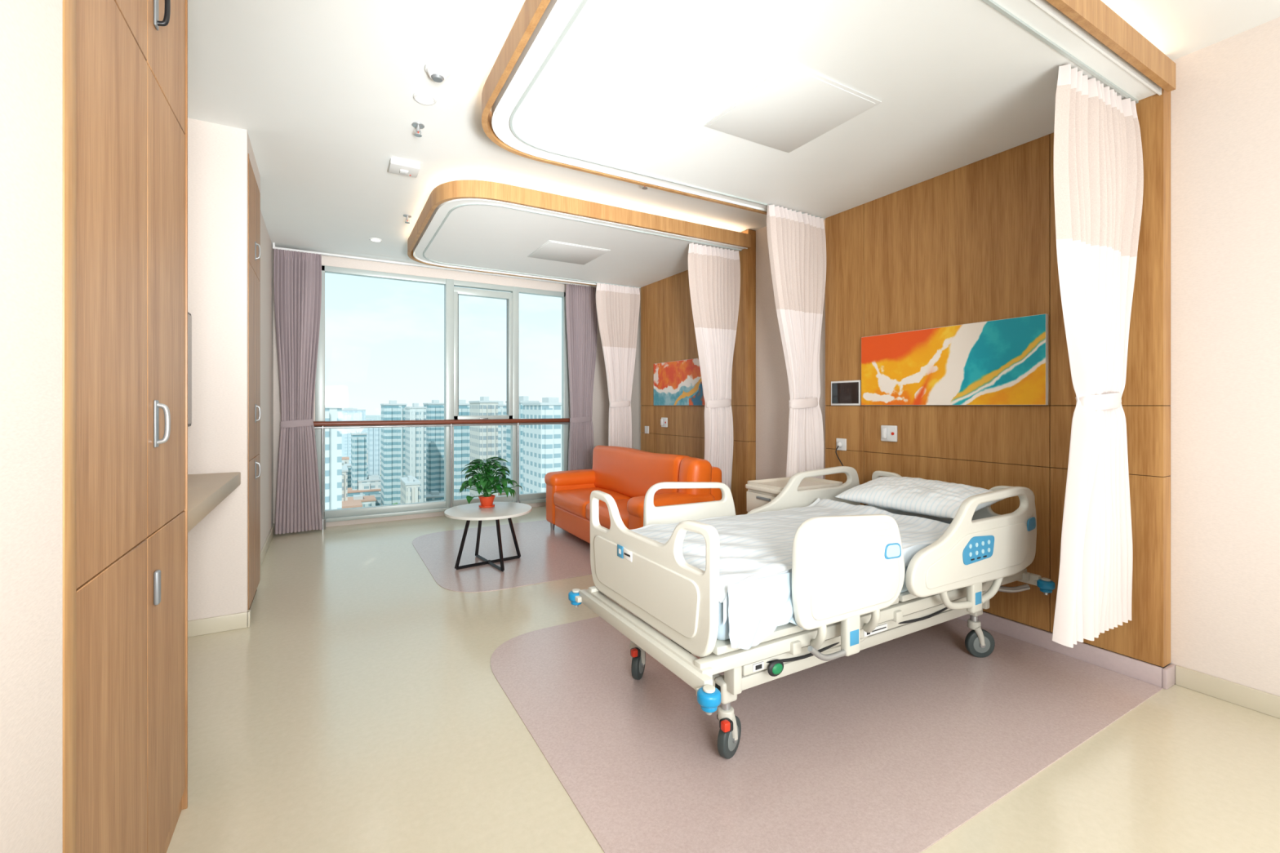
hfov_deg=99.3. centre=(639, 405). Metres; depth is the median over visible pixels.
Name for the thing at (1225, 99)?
wall
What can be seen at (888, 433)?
unit
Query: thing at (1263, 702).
baseboard
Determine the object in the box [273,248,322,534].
window curtain
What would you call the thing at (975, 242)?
wood wall panel
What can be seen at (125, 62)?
built-in wardrobe
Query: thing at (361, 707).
floor
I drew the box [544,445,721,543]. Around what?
sofa
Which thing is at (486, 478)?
potted plant
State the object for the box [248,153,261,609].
built-in wardrobe
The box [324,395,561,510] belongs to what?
city buildings
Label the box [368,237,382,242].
recessed light
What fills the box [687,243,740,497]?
privacy curtain
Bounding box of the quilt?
[630,497,950,625]
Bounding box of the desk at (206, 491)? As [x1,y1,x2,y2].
[187,471,240,532]
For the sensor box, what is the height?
0.048 m
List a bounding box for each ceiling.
[187,0,1279,266]
[407,179,751,287]
[481,0,1175,217]
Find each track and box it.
[422,202,742,288]
[509,0,1138,219]
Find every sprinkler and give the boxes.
[403,213,411,223]
[412,121,424,137]
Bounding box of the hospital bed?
[568,466,1055,759]
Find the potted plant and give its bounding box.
[458,457,522,507]
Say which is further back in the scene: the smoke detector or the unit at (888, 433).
the unit at (888, 433)
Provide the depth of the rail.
6.06 m
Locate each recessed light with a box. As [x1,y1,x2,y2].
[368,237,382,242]
[413,91,436,105]
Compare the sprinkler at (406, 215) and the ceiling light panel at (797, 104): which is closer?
the ceiling light panel at (797, 104)
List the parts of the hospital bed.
mattress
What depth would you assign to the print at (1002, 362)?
3.27 m
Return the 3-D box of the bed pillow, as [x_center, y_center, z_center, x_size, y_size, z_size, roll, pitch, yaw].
[1.558,0.501,3.071,0.454,0.160,0.760,0,0,-30]
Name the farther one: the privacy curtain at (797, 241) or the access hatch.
the access hatch
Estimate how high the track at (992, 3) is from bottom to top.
0.010 m
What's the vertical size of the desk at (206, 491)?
0.215 m
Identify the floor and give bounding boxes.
[166,506,1279,852]
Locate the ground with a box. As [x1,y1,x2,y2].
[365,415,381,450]
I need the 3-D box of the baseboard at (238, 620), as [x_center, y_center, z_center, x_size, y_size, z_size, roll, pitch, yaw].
[-1.825,1.255,1.787,0.625,0.090,8.520,0,0,-30]
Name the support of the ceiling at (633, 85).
attached to the wood wall panel at (975, 242)
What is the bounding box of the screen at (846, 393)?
[831,380,861,405]
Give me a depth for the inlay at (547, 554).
4.68 m
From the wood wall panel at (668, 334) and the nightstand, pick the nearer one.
the nightstand
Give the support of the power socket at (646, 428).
attached to the wood wall panel at (668, 334)
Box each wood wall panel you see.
[640,229,755,515]
[825,88,1170,667]
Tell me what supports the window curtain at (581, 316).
hanging from the rail
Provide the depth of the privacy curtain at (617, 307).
6.48 m
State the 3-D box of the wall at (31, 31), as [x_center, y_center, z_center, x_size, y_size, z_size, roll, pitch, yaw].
[-1.933,-0.160,1.857,0.710,2.920,8.750,0,0,-30]
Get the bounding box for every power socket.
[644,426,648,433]
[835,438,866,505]
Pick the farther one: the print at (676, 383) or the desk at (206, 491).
the print at (676, 383)
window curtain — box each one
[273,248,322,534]
[565,284,597,470]
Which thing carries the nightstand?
on the inlay at (895, 745)
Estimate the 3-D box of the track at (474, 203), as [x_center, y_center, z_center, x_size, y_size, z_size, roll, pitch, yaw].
[-0.631,-1.445,5.230,2.551,0.010,1.884,0,0,-30]
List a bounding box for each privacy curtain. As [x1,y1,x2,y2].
[595,283,639,448]
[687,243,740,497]
[766,203,826,479]
[1052,63,1143,648]
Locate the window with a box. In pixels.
[313,265,569,529]
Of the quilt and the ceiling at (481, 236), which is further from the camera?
the ceiling at (481, 236)
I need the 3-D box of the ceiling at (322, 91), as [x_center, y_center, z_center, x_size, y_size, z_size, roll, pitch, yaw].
[-0.180,-1.670,2.812,4.700,0.100,8.850,0,0,-30]
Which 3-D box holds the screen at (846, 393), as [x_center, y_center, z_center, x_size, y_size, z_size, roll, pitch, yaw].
[1.525,-0.093,4.034,0.015,0.183,0.262,0,0,-30]
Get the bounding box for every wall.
[0,0,273,852]
[273,248,609,527]
[631,17,1279,696]
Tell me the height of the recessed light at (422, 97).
0.015 m
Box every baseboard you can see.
[187,523,275,637]
[1175,665,1279,718]
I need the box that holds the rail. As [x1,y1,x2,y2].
[272,242,596,287]
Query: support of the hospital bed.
on the inlay at (895, 745)
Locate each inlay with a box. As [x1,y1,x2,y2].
[412,520,591,592]
[490,600,1163,852]
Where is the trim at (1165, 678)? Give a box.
[955,611,1175,689]
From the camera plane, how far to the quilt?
2.33 m
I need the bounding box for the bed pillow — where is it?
[835,476,1005,519]
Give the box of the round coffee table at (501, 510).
[444,502,532,571]
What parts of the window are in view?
window handrail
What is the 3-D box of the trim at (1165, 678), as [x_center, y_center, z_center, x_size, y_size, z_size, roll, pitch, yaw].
[1.961,1.255,3.371,0.112,0.090,1.983,0,0,-30]
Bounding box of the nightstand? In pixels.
[745,476,842,512]
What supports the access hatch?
attached to the ceiling at (481, 236)
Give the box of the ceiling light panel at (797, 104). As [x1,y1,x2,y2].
[704,62,881,152]
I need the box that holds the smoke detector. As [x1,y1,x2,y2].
[424,62,450,82]
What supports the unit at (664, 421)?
attached to the wood wall panel at (668, 334)
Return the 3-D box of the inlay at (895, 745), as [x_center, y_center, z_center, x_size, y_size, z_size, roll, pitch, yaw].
[0.748,1.298,2.730,2.626,0.004,2.060,0,0,-30]
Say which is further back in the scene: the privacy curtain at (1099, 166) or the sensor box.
the sensor box
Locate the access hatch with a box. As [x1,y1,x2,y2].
[527,240,610,264]
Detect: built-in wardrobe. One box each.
[62,0,187,852]
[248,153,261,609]
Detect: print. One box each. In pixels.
[653,358,705,405]
[861,313,1048,404]
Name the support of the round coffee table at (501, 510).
on the inlay at (547, 554)
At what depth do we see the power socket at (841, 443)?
4.04 m
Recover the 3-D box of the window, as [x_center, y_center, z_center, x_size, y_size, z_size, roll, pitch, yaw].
[-2.141,-0.100,6.508,3.060,2.800,0.228,0,0,-30]
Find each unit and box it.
[660,417,667,427]
[880,425,897,441]
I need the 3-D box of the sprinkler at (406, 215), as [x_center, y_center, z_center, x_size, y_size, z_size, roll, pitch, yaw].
[-1.980,-1.589,4.630,0.068,0.062,0.068,0,0,-30]
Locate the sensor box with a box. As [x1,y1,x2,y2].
[388,157,420,177]
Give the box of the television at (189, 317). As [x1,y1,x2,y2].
[187,311,191,426]
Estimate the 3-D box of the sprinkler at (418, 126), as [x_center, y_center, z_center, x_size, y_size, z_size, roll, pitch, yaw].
[-1.279,-1.589,3.135,0.068,0.062,0.068,0,0,-30]

